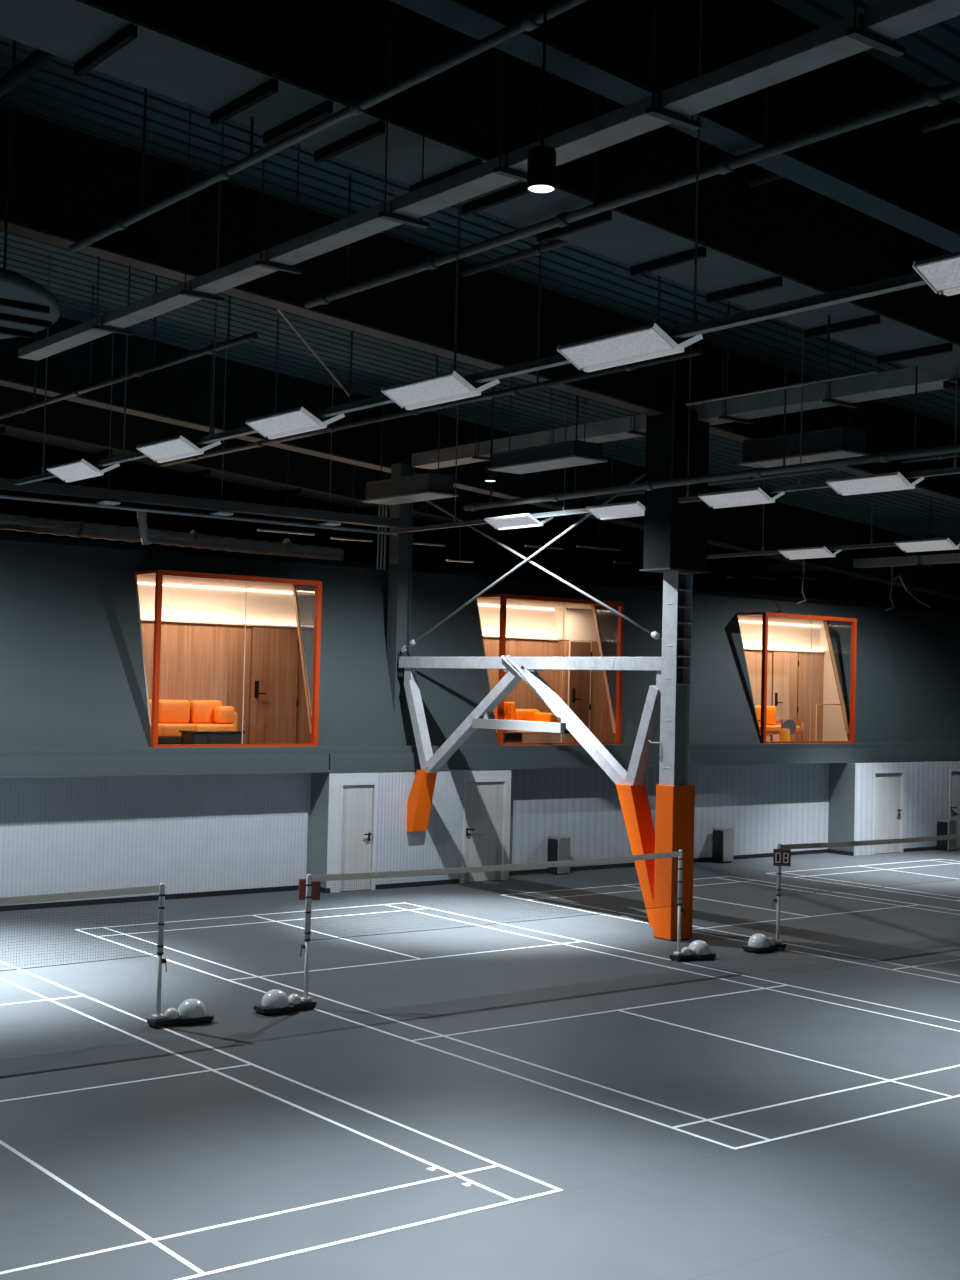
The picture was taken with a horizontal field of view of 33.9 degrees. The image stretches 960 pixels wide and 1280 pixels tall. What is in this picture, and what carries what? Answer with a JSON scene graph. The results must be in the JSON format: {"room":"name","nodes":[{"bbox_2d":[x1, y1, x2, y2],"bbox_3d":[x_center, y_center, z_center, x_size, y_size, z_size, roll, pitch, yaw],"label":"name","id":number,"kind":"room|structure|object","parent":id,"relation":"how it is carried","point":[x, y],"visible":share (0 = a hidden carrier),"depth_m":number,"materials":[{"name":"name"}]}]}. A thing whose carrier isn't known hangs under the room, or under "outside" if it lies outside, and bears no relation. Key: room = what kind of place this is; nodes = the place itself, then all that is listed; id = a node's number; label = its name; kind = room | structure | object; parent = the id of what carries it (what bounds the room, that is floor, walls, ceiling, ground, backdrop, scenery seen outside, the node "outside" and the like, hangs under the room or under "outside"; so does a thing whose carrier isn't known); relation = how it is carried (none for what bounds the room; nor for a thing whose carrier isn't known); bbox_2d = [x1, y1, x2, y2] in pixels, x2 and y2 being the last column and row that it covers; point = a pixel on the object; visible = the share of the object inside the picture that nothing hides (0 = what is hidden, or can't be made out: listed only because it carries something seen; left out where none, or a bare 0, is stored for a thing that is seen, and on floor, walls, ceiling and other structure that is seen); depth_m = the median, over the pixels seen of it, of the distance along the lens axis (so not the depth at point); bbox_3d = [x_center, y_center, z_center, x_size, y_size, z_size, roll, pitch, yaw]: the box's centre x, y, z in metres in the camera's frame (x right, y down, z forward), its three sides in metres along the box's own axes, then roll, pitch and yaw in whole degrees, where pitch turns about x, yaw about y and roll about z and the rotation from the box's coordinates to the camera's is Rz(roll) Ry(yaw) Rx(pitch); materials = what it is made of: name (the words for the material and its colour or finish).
{"room":"sports hall","nodes":[
{"label":"sports hall","id":0,"kind":"room"},
{"bbox_2d":[137,575,292,590],"bbox_3d":[-5.038,-1.114,29.601,6.350,0.100,1.840,3,-2,-38],"label":"ceiling","id":1,"kind":"structure","parent":0,"point":[140,578],"depth_m":29.50,"materials":[{"name":"beige paint"}]},
{"bbox_2d":[138,582,296,624],"bbox_3d":[-4.810,0.461,29.215,6.350,3.060,2.706,3,-2,-38],"label":"wall","id":2,"kind":"structure","parent":0,"point":[181,603],"depth_m":30.60,"materials":[{"name":"beige paint"}]},
{"bbox_2d":[141,621,310,744],"bbox_3d":[-5.521,0.820,30.105,6.150,2.360,0.100,3,-2,-38],"label":"wall","id":3,"kind":"structure","parent":0,"point":[199,661],"depth_m":30.27,"materials":[{"name":"brown wood"}]},
{"bbox_2d":[248,626,299,743],"bbox_3d":[-4.053,0.896,31.118,1.095,2.335,0.109,3,-2,-38],"label":"door","id":4,"kind":"structure","parent":3,"relation":"in","point":[274,652],"depth_m":31.13,"materials":[{"name":"brown wood"}]},
{"bbox_2d":[326,769,510,892],"bbox_3d":[-1.216,3.568,29.958,4.250,2.185,0.450,3,-2,-38],"label":"trim","id":5,"kind":"structure","parent":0,"point":[335,778],"depth_m":28.63,"materials":[{"name":"white laminate"}]},
{"bbox_2d":[337,781,377,892],"bbox_3d":[-2.264,3.605,28.882,0.820,2.000,0.136,3,-2,-38],"label":"door","id":6,"kind":"structure","parent":5,"relation":"attached to","point":[358,801],"depth_m":28.90,"materials":[{"name":"white wood"}]},
{"bbox_2d":[461,778,507,882],"bbox_3d":[0.076,3.712,30.708,1.080,2.000,0.136,3,-2,-38],"label":"door","id":7,"kind":"structure","parent":5,"relation":"attached to","point":[484,800],"depth_m":30.73,"materials":[{"name":"white wood"}]},
{"bbox_2d":[0,848,959,1279],"bbox_3d":[5.633,4.751,25.709,47.000,0.104,36.500,3,-2,-38],"label":"floor","id":8,"kind":"structure","parent":0,"point":[567,1098],"depth_m":14.93,"materials":[{"name":"plastic"}]},
{"bbox_2d":[0,773,311,905],"bbox_3d":[-10.064,3.168,23.589,17.550,2.200,0.100,3,-2,-38],"label":"wall niche","id":9,"kind":"object","parent":8,"relation":"on","point":[212,832],"visible":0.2,"depth_m":27.01,"materials":[{"name":"white metal"}]},
{"bbox_2d":[147,883,213,1027],"bbox_3d":[-3.304,3.472,17.458,0.720,1.565,0.340,3,-2,-38],"label":"net post","id":10,"kind":"object","parent":8,"relation":"on","point":[192,1010],"visible":1,"depth_m":17.29,"materials":[{"name":"grey metal"}]},
{"bbox_2d":[0,885,158,970],"bbox_3d":[-5.904,2.973,15.407,6.027,0.779,0.008,3,-2,-38],"label":"net","id":11,"kind":"object","parent":10,"relation":"attached to","point":[56,897],"visible":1,"depth_m":16.69,"materials":[{"name":"grey fabric"}]},
{"bbox_2d":[254,874,315,1015],"bbox_3d":[-2.236,3.520,18.267,0.720,1.565,0.340,3,-2,-38],"label":"net post","id":12,"kind":"object","parent":8,"relation":"on","point":[275,1000],"visible":1,"depth_m":18.28,"materials":[{"name":"grey metal"}]},
{"bbox_2d":[310,851,679,939],"bbox_3d":[0.415,3.264,20.341,6.092,0.779,0.008,3,-2,-38],"label":"net","id":13,"kind":"object","parent":12,"relation":"attached to","point":[390,874],"visible":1,"depth_m":20.04,"materials":[{"name":"grey fabric"}]},
{"bbox_2d":[309,772,328,887],"bbox_3d":[-2.951,3.493,28.764,0.056,2.184,0.696,3,-2,-38],"label":"wall","id":14,"kind":"structure","parent":8,"relation":"on","point":[318,819],"depth_m":28.70,"materials":[{"name":"grey paint"}]},
{"bbox_2d":[375,770,463,886],"bbox_3d":[-1.160,3.564,29.780,2.020,2.185,0.100,3,-2,-38],"label":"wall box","id":15,"kind":"object","parent":8,"relation":"on","point":[440,846],"visible":0.86,"depth_m":29.73,"materials":[{"name":"white metal"}]},
{"bbox_2d":[0,846,937,911],"bbox_3d":[1.021,4.716,31.617,45.000,0.090,0.872,3,-2,-38],"label":"baseboard","id":16,"kind":"structure","parent":8,"relation":"on","point":[456,881],"depth_m":28.50,"materials":[{"name":"black"}]},
{"bbox_2d":[547,836,570,874],"bbox_3d":[1.613,4.414,32.267,0.318,0.760,0.366,3,-2,-38],"label":"litter bin","id":17,"kind":"object","parent":8,"relation":"on","point":[558,846],"visible":0.96,"depth_m":32.14,"materials":[{"name":"black"}]},
{"bbox_2d":[509,763,828,870],"bbox_3d":[4.302,3.827,34.704,10.300,2.200,0.100,3,-2,-38],"label":"wall niche","id":18,"kind":"object","parent":8,"relation":"on","point":[766,806],"visible":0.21,"depth_m":35.08,"materials":[{"name":"white metal"}]},
{"bbox_2d":[639,408,709,940],"bbox_3d":[2.984,0.535,24.342,0.880,8.126,0.660,3,-2,-38],"label":"steel column","id":19,"kind":"structure","parent":8,"relation":"on","point":[675,534],"depth_m":24.20,"materials":[{"name":"grey metal"}]},
{"bbox_2d":[0,105,959,504],"bbox_3d":[5.486,-3.705,26.395,47.000,5.201,0.330,3,-2,-38],"label":"girder","id":20,"kind":"object","parent":19,"relation":"on","point":[67,185],"visible":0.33,"depth_m":20.78,"materials":[{"name":"black metal"}]},
{"bbox_2d":[399,657,661,926],"bbox_3d":[0.684,2.385,27.244,0.340,4.185,7.175,3,-2,-38],"label":"frame","id":21,"kind":"object","parent":19,"relation":"attached to","point":[632,794],"visible":0.92,"depth_m":26.32,"materials":[{"name":"white paint"}]},
{"bbox_2d":[472,655,570,733],"bbox_3d":[0.700,0.917,27.211,0.232,1.308,2.520,3,-2,-38],"label":"beam","id":22,"kind":"structure","parent":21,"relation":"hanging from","point":[486,723],"depth_m":27.03,"materials":[{"name":"grey metal"}]},
{"bbox_2d":[426,500,661,640],"bbox_3d":[0.792,-1.405,27.378,0.108,3.091,7.224,3,-2,-38],"label":"rod","id":23,"kind":"object","parent":19,"relation":"attached to","point":[655,635],"visible":0.79,"depth_m":26.60,"materials":[{"name":"grey metal"}]},
{"bbox_2d":[670,850,715,961],"bbox_3d":[3.037,3.764,22.409,0.720,1.565,0.340,3,-2,-38],"label":"net post","id":24,"kind":"object","parent":8,"relation":"on","point":[698,949],"visible":1,"depth_m":22.23,"materials":[{"name":"grey metal"}]},
{"bbox_2d":[712,827,733,862],"bbox_3d":[5.435,4.588,35.200,0.318,0.760,0.366,3,-2,-38],"label":"litter bin","id":25,"kind":"object","parent":8,"relation":"on","point":[722,837],"visible":1,"depth_m":35.08,"materials":[{"name":"black metal"}]},
{"bbox_2d":[742,844,785,953],"bbox_3d":[4.246,3.819,23.328,0.720,1.565,0.340,3,-2,-38],"label":"net post","id":26,"kind":"object","parent":8,"relation":"on","point":[758,942],"visible":1,"depth_m":23.31,"materials":[{"name":"grey metal"}]},
{"bbox_2d":[781,834,959,895],"bbox_3d":[6.894,3.563,25.399,6.082,0.779,0.008,3,-2,-38],"label":"net","id":27,"kind":"object","parent":26,"relation":"attached to","point":[956,836],"visible":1,"depth_m":24.83,"materials":[{"name":"grey fabric"}]},
{"bbox_2d":[828,763,854,851],"bbox_3d":[8.614,4.019,37.579,0.056,2.184,0.876,3,-2,-38],"label":"wall","id":28,"kind":"structure","parent":8,"relation":"on","point":[841,812],"depth_m":37.51,"materials":[{"name":"grey paint"}]},
{"bbox_2d":[854,761,959,855],"bbox_3d":[13.919,4.249,41.223,12.900,2.185,0.100,3,-2,-38],"label":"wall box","id":29,"kind":"object","parent":8,"relation":"on","point":[926,784],"visible":0.91,"depth_m":38.61,"materials":[{"name":"white metal"}]},
{"bbox_2d":[872,770,903,854],"bbox_3d":[9.850,4.153,38.010,1.170,2.000,0.136,3,-2,-38],"label":"door","id":30,"kind":"structure","parent":29,"relation":"attached to","point":[888,786],"depth_m":38.05,"materials":[{"name":"white wood"}]},
{"bbox_2d":[949,769,959,847],"bbox_3d":[12.221,4.263,39.861,1.150,2.000,0.136,3,-2,-38],"label":"door","id":31,"kind":"structure","parent":29,"relation":"attached to","point":[954,789],"depth_m":39.71,"materials":[{"name":"white wood"}]},
{"bbox_2d":[936,819,956,850],"bbox_3d":[11.585,4.845,39.063,0.318,0.760,0.366,3,-2,-38],"label":"litter bin","id":32,"kind":"object","parent":8,"relation":"on","point":[944,826],"visible":0.88,"depth_m":38.95,"materials":[{"name":"black"}]},
{"bbox_2d":[0,540,959,747],"bbox_3d":[0.620,0.426,32.395,45.030,3.410,1.786,3,-2,-39],"label":"wall","id":33,"kind":"structure","parent":0,"point":[72,674],"depth_m":30.20,"materials":[{"name":"grey paint"}]},
{"bbox_2d":[0,513,343,560],"bbox_3d":[-6.722,-1.921,27.799,10.044,0.419,0.374,3,-2,-38],"label":"duct","id":34,"kind":"object","parent":33,"relation":"on","point":[77,529],"visible":0.94,"depth_m":28.45,"materials":[{"name":"black metal"}]},
{"bbox_2d":[135,570,321,746],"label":"window","id":35,"kind":"structure","parent":33,"relation":"in","point":[313,716],"depth_m":27.78,"materials":[{"name":"orange paint"}]},
{"bbox_2d":[376,463,413,714],"bbox_3d":[-1.652,-0.722,30.161,0.637,5.350,0.400,3,-2,-38],"label":"wall column","id":36,"kind":"structure","parent":33,"relation":"attached to","point":[400,545],"depth_m":30.24,"materials":[{"name":"grey paint"}]},
{"bbox_2d":[401,473,644,652],"bbox_3d":[0.683,-1.287,27.413,0.108,3.012,6.964,3,-2,-38],"label":"rod","id":37,"kind":"object","parent":36,"relation":"attached to","point":[412,642],"visible":0.92,"depth_m":27.57,"materials":[{"name":"grey metal"}]},
{"bbox_2d":[0,742,959,777],"bbox_3d":[0.932,2.350,31.871,45.000,0.460,0.840,3,-2,-38],"label":"trim","id":38,"kind":"structure","parent":33,"relation":"attached to","point":[73,761],"depth_m":29.22,"materials":[{"name":"grey paint"}]},
{"bbox_2d":[0,533,959,613],"bbox_3d":[0.454,-1.325,32.701,45.000,0.100,0.200,3,-2,-38],"label":"beam","id":39,"kind":"structure","parent":33,"relation":"attached to","point":[11,537],"depth_m":31.30,"materials":[{"name":"black paint"}]},
{"bbox_2d":[475,594,623,744],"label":"window","id":40,"kind":"structure","parent":33,"relation":"in","point":[617,727],"depth_m":32.67,"materials":[{"name":"orange paint"}]},
{"bbox_2d":[736,612,856,742],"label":"window","id":41,"kind":"structure","parent":33,"relation":"in","point":[762,730],"depth_m":37.30,"materials":[{"name":"orange paint"}]},
{"bbox_2d":[0,0,959,548],"bbox_3d":[5.359,-4.453,26.602,47.000,4.101,35.100,3,-2,-38],"label":"ceiling","id":42,"kind":"structure","parent":0,"point":[95,103],"depth_m":23.54,"materials":[{"name":"black metal"}]},
{"bbox_2d":[0,40,55,100],"bbox_3d":[-4.335,-5.624,14.535,0.187,1.115,6.000,3,-2,-38],"label":"pipe","id":43,"kind":"object","parent":42,"relation":"hanging from","point":[37,59],"visible":0.4,"depth_m":14.20,"materials":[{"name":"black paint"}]},
{"bbox_2d":[0,101,59,338],"bbox_3d":[-6.964,-5.008,17.768,4.360,2.496,4.360,3,-2,-38],"label":"round canopy","id":44,"kind":"object","parent":42,"relation":"hanging from","point":[27,308],"visible":1,"depth_m":17.62,"materials":[{"name":"grey metal"}]},
{"bbox_2d":[0,275,257,418],"bbox_3d":[-6.203,-4.696,24.678,0.120,1.683,10.700,3,-2,-38],"label":"pipe","id":45,"kind":"object","parent":42,"relation":"hanging from","point":[209,349],"visible":0.77,"depth_m":23.05,"materials":[{"name":"grey metal"}]},
{"bbox_2d":[0,333,402,534],"bbox_3d":[-7.753,-4.072,24.635,15.950,3.639,0.350,3,-2,-38],"label":"cable tray","id":46,"kind":"object","parent":42,"relation":"hanging from","point":[105,494],"visible":0.94,"depth_m":26.84,"materials":[{"name":"grey metal"}]},
{"bbox_2d":[0,478,402,527],"bbox_3d":[-7.792,-2.473,24.589,15.950,0.160,0.250,3,-2,-38],"label":"tray","id":47,"kind":"object","parent":46,"relation":"on","point":[105,494],"depth_m":26.82,"materials":[{"name":"grey metal"}]},
{"bbox_2d":[69,0,587,251],"bbox_3d":[-0.993,-5.145,12.827,0.112,1.745,11.200,3,-2,-38],"label":"cable tray","id":48,"kind":"object","parent":42,"relation":"hanging from","point":[532,20],"visible":0.91,"depth_m":12.84,"materials":[{"name":"grey metal"}]},
{"bbox_2d":[361,370,458,504],"bbox_3d":[-1.263,-3.680,28.591,0.670,2.251,2.100,3,-2,-38],"label":"ventilation duct","id":49,"kind":"object","parent":42,"relation":"hanging from","point":[425,486],"visible":1,"depth_m":28.16,"materials":[{"name":"grey metal"}]},
{"bbox_2d":[361,491,458,504],"bbox_3d":[-1.289,-2.571,28.559,0.670,0.030,2.100,3,-2,-38],"label":"drip tray","id":50,"kind":"object","parent":49,"relation":"on","point":[398,497],"depth_m":28.41,"materials":[{"name":"grey metal"}]},
{"bbox_2d":[160,243,702,466],"bbox_3d":[-1.607,-4.213,23.315,0.107,2.044,13.500,3,-2,-38],"label":"pipe","id":51,"kind":"object","parent":42,"relation":"hanging from","point":[514,390],"visible":0.82,"depth_m":21.71,"materials":[{"name":"grey metal"}]},
{"bbox_2d":[14,0,926,484],"bbox_3d":[-0.977,-4.084,16.192,0.090,3.321,19.500,3,-2,-38],"label":"track","id":52,"kind":"object","parent":42,"relation":"hanging from","point":[911,280],"visible":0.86,"depth_m":13.93,"materials":[{"name":"silver metal"}]},
{"bbox_2d":[46,459,119,481],"bbox_3d":[-5.519,-2.340,21.873,0.570,0.199,1.224,3,-2,-38],"label":"light","id":53,"kind":"object","parent":52,"relation":"hanging from","point":[81,469],"visible":0.98,"depth_m":21.68,"materials":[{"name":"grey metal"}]},
{"bbox_2d":[136,436,220,462],"bbox_3d":[-3.758,-2.362,19.620,0.570,0.199,1.224,3,-2,-38],"label":"light","id":54,"kind":"object","parent":52,"relation":"hanging from","point":[179,447],"visible":0.98,"depth_m":19.44,"materials":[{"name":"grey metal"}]},
{"bbox_2d":[246,407,344,438],"bbox_3d":[-2.047,-2.384,17.429,0.570,0.199,1.224,3,-2,-38],"label":"light","id":55,"kind":"object","parent":52,"relation":"hanging from","point":[297,420],"visible":0.99,"depth_m":17.25,"materials":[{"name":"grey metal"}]},
{"bbox_2d":[381,371,499,409],"bbox_3d":[-0.385,-2.405,15.302,0.570,0.199,1.224,3,-2,-38],"label":"light","id":56,"kind":"object","parent":52,"relation":"attached to","point":[449,386],"visible":0.98,"depth_m":15.14,"materials":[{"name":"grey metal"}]},
{"bbox_2d":[557,323,702,371],"bbox_3d":[1.259,-2.426,13.197,0.570,0.199,1.224,3,-2,-38],"label":"light","id":57,"kind":"object","parent":52,"relation":"hanging from","point":[647,342],"visible":0.98,"depth_m":13.05,"materials":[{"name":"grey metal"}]},
{"bbox_2d":[913,251,959,295],"bbox_3d":[3.518,-2.455,10.306,0.570,0.199,1.224,3,-2,-38],"label":"light","id":58,"kind":"object","parent":52,"relation":"hanging from","point":[941,273],"visible":1,"depth_m":10.57,"materials":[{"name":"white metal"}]},
{"bbox_2d":[0,0,959,387],"bbox_3d":[8.773,-3.747,22.188,47.000,5.201,1.110,3,-2,-38],"label":"girder","id":59,"kind":"object","parent":42,"relation":"attached to","point":[288,66],"visible":0.86,"depth_m":14.91,"materials":[{"name":"black metal"}]},
{"bbox_2d":[0,317,959,600],"bbox_3d":[0.509,-3.642,32.767,47.000,5.201,0.400,3,-2,-38],"label":"girder","id":60,"kind":"object","parent":42,"relation":"attached to","point":[177,394],"visible":0.58,"depth_m":30.43,"materials":[{"name":"black metal"}]},
{"bbox_2d":[0,385,959,614],"bbox_3d":[-2.055,-3.610,36.049,47.000,5.201,0.930,3,-2,-38],"label":"girder","id":61,"kind":"object","parent":42,"relation":"attached to","point":[69,424],"visible":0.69,"depth_m":34.89,"materials":[{"name":"black metal"}]},
{"bbox_2d":[18,0,959,360],"bbox_3d":[-0.572,-4.818,13.977,0.500,2.174,17.476,3,-2,-38],"label":"cable tray","id":62,"kind":"object","parent":42,"relation":"hanging from","point":[891,20],"visible":0.84,"depth_m":12.37,"materials":[{"name":"grey metal"}]},
{"bbox_2d":[527,0,555,193],"bbox_3d":[0.445,-4.539,10.543,0.192,3.060,0.192,3,-2,-38],"label":"pendant light","id":63,"kind":"object","parent":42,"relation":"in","point":[541,163],"visible":1,"depth_m":10.44,"materials":[{"name":"black metal"}]},
{"bbox_2d":[488,376,607,473],"bbox_3d":[1.059,-3.817,24.569,0.670,2.205,2.100,3,-2,-38],"label":"ventilation duct","id":64,"kind":"object","parent":42,"relation":"hanging from","point":[572,453],"visible":0.88,"depth_m":24.21,"materials":[{"name":"grey metal"}]},
{"bbox_2d":[488,455,607,473],"bbox_3d":[1.033,-2.730,24.538,0.670,0.030,2.100,3,-2,-38],"label":"ceiling panel","id":65,"kind":"object","parent":64,"relation":"on","point":[546,462],"depth_m":24.39,"materials":[{"name":"grey metal"}]},
{"bbox_2d":[304,0,959,308],"bbox_3d":[1.749,-4.889,14.585,0.133,1.486,12.600,3,-2,-38],"label":"track","id":66,"kind":"object","parent":42,"relation":"hanging from","point":[936,95],"visible":0.86,"depth_m":14.52,"materials":[{"name":"grey metal"}]},
{"bbox_2d":[390,0,959,252],"bbox_3d":[10.374,-3.767,20.139,47.000,5.201,0.350,3,-2,-38],"label":"girder","id":67,"kind":"object","parent":42,"relation":"attached to","point":[906,178],"visible":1,"depth_m":13.82,"materials":[{"name":"black metal"}]},
{"bbox_2d":[397,328,959,532],"bbox_3d":[3.054,-3.424,24.030,0.090,2.670,14.900,3,-2,-38],"label":"track","id":68,"kind":"object","parent":42,"relation":"hanging from","point":[952,470],"visible":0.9,"depth_m":23.75,"materials":[{"name":"silver metal"}]},
{"bbox_2d":[485,513,552,529],"bbox_3d":[0.675,-2.017,26.962,0.570,0.199,1.224,3,-2,-38],"label":"light","id":69,"kind":"object","parent":68,"relation":"hanging from","point":[525,520],"visible":0.96,"depth_m":26.80,"materials":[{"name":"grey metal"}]},
{"bbox_2d":[586,501,644,519],"bbox_3d":[2.294,-2.038,24.890,0.570,0.199,1.224,3,-2,-38],"label":"light","id":70,"kind":"object","parent":68,"relation":"hanging from","point":[634,508],"visible":0.91,"depth_m":24.80,"materials":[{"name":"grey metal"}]},
{"bbox_2d":[698,487,784,508],"bbox_3d":[3.820,-2.057,22.936,0.570,0.199,1.224,3,-2,-38],"label":"light","id":71,"kind":"object","parent":68,"relation":"hanging from","point":[750,496],"visible":0.98,"depth_m":22.78,"materials":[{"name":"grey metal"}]},
{"bbox_2d":[826,472,923,495],"bbox_3d":[5.298,-2.076,21.045,0.570,0.199,1.224,3,-2,-38],"label":"light","id":72,"kind":"object","parent":68,"relation":"hanging from","point":[893,481],"visible":0.98,"depth_m":20.90,"materials":[{"name":"grey metal"}]},
{"bbox_2d":[411,329,959,468],"bbox_3d":[3.997,-4.024,23.947,0.720,1.373,16.576,3,-2,-38],"label":"ventilation duct","id":73,"kind":"object","parent":42,"relation":"hanging from","point":[842,392],"visible":0.66,"depth_m":23.83,"materials":[{"name":"grey metal"}]},
{"bbox_2d":[461,111,959,276],"bbox_3d":[3.330,-5.103,16.394,0.133,0.491,11.500,3,-2,-38],"label":"pipe","id":74,"kind":"object","parent":42,"relation":"hanging from","point":[954,118],"visible":0.28,"depth_m":19.41,"materials":[{"name":"grey metal"}]},
{"bbox_2d":[464,322,959,510],"bbox_3d":[3.598,-3.551,22.870,0.147,2.505,12.400,3,-2,-38],"label":"track","id":75,"kind":"object","parent":42,"relation":"hanging from","point":[883,457],"visible":0.87,"depth_m":22.63,"materials":[{"name":"grey metal"}]},
{"bbox_2d":[594,453,959,498],"bbox_3d":[6.271,-3.572,29.285,0.093,0.966,12.220,3,-2,-38],"label":"pipe","id":76,"kind":"object","parent":42,"relation":"hanging from","point":[943,456],"visible":0.56,"depth_m":29.97,"materials":[{"name":"grey metal"}]},
{"bbox_2d":[686,301,876,405],"bbox_3d":[3.603,-4.062,19.072,0.048,2.090,3.000,3,-2,-38],"label":"pipe","id":77,"kind":"object","parent":42,"relation":"hanging from","point":[800,384],"visible":0.82,"depth_m":18.97,"materials":[{"name":"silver metal"}]},
{"bbox_2d":[738,345,871,467],"bbox_3d":[5.021,-3.679,24.363,0.670,1.806,2.100,3,-2,-38],"label":"ventilation duct","id":78,"kind":"object","parent":42,"relation":"hanging from","point":[840,442],"visible":0.93,"depth_m":23.99,"materials":[{"name":"grey metal"}]},
{"bbox_2d":[738,449,871,467],"bbox_3d":[5.000,-2.792,24.338,0.670,0.030,2.100,3,-2,-38],"label":"drip tray","id":79,"kind":"object","parent":78,"relation":"on","point":[811,455],"depth_m":24.16,"materials":[{"name":"grey metal"}]},
{"bbox_2d":[707,479,959,558],"bbox_3d":[8.098,-2.813,30.185,0.090,2.010,11.400,3,-2,-38],"label":"track","id":80,"kind":"object","parent":42,"relation":"hanging from","point":[887,544],"visible":0.67,"depth_m":31.42,"materials":[{"name":"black metal"}]},
{"bbox_2d":[779,546,841,559],"bbox_3d":[6.705,-1.754,31.874,0.570,0.199,1.224,3,-2,-38],"label":"light","id":81,"kind":"object","parent":80,"relation":"hanging from","point":[822,551],"visible":0.97,"depth_m":31.73,"materials":[{"name":"grey metal"}]},
{"bbox_2d":[895,538,959,551],"bbox_3d":[8.484,-1.776,29.596,0.570,0.199,1.224,3,-2,-38],"label":"light","id":82,"kind":"object","parent":80,"relation":"hanging from","point":[936,544],"visible":1,"depth_m":29.47,"materials":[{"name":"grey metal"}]},
{"bbox_2d":[768,517,959,573],"bbox_3d":[9.828,-2.368,39.146,0.620,1.207,6.576,3,-2,-38],"label":"ventilation duct","id":83,"kind":"object","parent":42,"relation":"hanging from","point":[918,560],"visible":0.81,"depth_m":38.50,"materials":[{"name":"grey metal"}]},
{"bbox_2d":[477,598,591,608],"bbox_3d":[1.283,-0.823,34.536,6.800,0.100,1.840,3,-2,-38],"label":"ceiling","id":84,"kind":"structure","parent":0,"point":[480,600],"depth_m":34.22,"materials":[{"name":"beige paint"}]},
{"bbox_2d":[557,641,614,741],"bbox_3d":[2.661,1.211,36.268,2.110,2.320,0.245,3,-2,-38],"label":"wall panel","id":85,"kind":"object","parent":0,"point":[600,720],"depth_m":36.12,"materials":[{"name":"brown wood"}]},
{"bbox_2d":[568,640,591,741],"bbox_3d":[2.288,1.179,35.752,0.665,2.335,0.109,3,-2,-38],"label":"door","id":86,"kind":"structure","parent":85,"relation":"attached to","point":[579,681],"depth_m":35.79,"materials":[{"name":"brown wood"}]},
{"bbox_2d":[483,637,823,740],"bbox_3d":[3.604,1.241,37.230,13.720,2.360,0.100,3,-2,-38],"label":"wall","id":87,"kind":"structure","parent":0,"point":[807,668],"depth_m":39.80,"materials":[{"name":"brown wood"}]},
{"bbox_2d":[771,651,798,740],"bbox_3d":[7.869,1.446,40.426,0.985,2.335,0.109,3,-2,-38],"label":"door","id":88,"kind":"structure","parent":87,"relation":"in","point":[785,664],"depth_m":40.45,"materials":[{"name":"brown wood"}]},
{"bbox_2d":[478,603,847,740],"bbox_3d":[4.316,0.882,36.339,13.920,3.060,2.706,3,-2,-38],"label":"wall","id":89,"kind":"structure","parent":0,"point":[793,637],"depth_m":39.77,"materials":[{"name":"beige paint"}]},
{"bbox_3d":[-4.917,2.041,29.258,6.350,0.100,2.480,3,-2,-38],"label":"floor","id":90,"kind":"structure","parent":0,"visible":0},
{"bbox_2d":[149,699,236,743],"bbox_3d":[-5.823,1.534,29.076,2.860,0.860,0.900,3,-2,-38],"label":"sofa","id":91,"kind":"object","parent":90,"relation":"on","point":[174,715],"visible":0.45,"depth_m":29.32,"materials":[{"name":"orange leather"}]},
{"bbox_2d":[158,699,189,723],"bbox_3d":[-5.743,1.338,29.318,0.690,0.450,0.220,3,-2,-38],"label":"cushion","id":92,"kind":"object","parent":91,"relation":"on","point":[170,711],"depth_m":29.23,"materials":[{"name":"orange leather"}]},
{"bbox_2d":[158,723,195,736],"bbox_3d":[-5.742,1.658,28.973,0.818,0.230,0.640,3,-2,-38],"label":"seat cushion","id":93,"kind":"object","parent":91,"relation":"on","point":[164,729],"depth_m":28.70,"materials":[{"name":"orange fabric"}]},
{"bbox_2d":[189,700,221,723],"bbox_3d":[-5.192,1.363,29.748,0.650,0.450,0.220,3,-2,-38],"label":"cushion","id":94,"kind":"object","parent":91,"relation":"on","point":[200,711],"depth_m":29.60,"materials":[{"name":"orange leather"}]},
{"bbox_2d":[179,730,244,743],"bbox_3d":[-4.848,1.804,28.445,1.040,0.330,0.570,3,-2,-38],"label":"coffee table","id":95,"kind":"object","parent":90,"relation":"on","point":[187,736],"visible":0.7,"depth_m":28.21,"materials":[{"name":"black wood"}]},
{"bbox_3d":[1.405,2.332,34.194,6.800,0.100,2.480,3,-2,-38],"label":"floor","id":96,"kind":"structure","parent":0,"visible":0},
{"bbox_2d":[494,702,556,731],"bbox_3d":[0.700,1.794,33.795,1.920,0.920,0.770,3,-2,-38],"label":"sofa","id":97,"kind":"object","parent":96,"relation":"on","point":[510,711],"visible":0.16,"depth_m":34.06,"materials":[{"name":"orange leather"}]},
{"bbox_2d":[508,731,574,742],"bbox_3d":[1.310,2.096,33.272,1.440,0.315,0.540,3,-2,-38],"label":"table","id":98,"kind":"object","parent":96,"relation":"on","point":[527,736],"visible":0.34,"depth_m":33.00,"materials":[{"name":"brown wood"}]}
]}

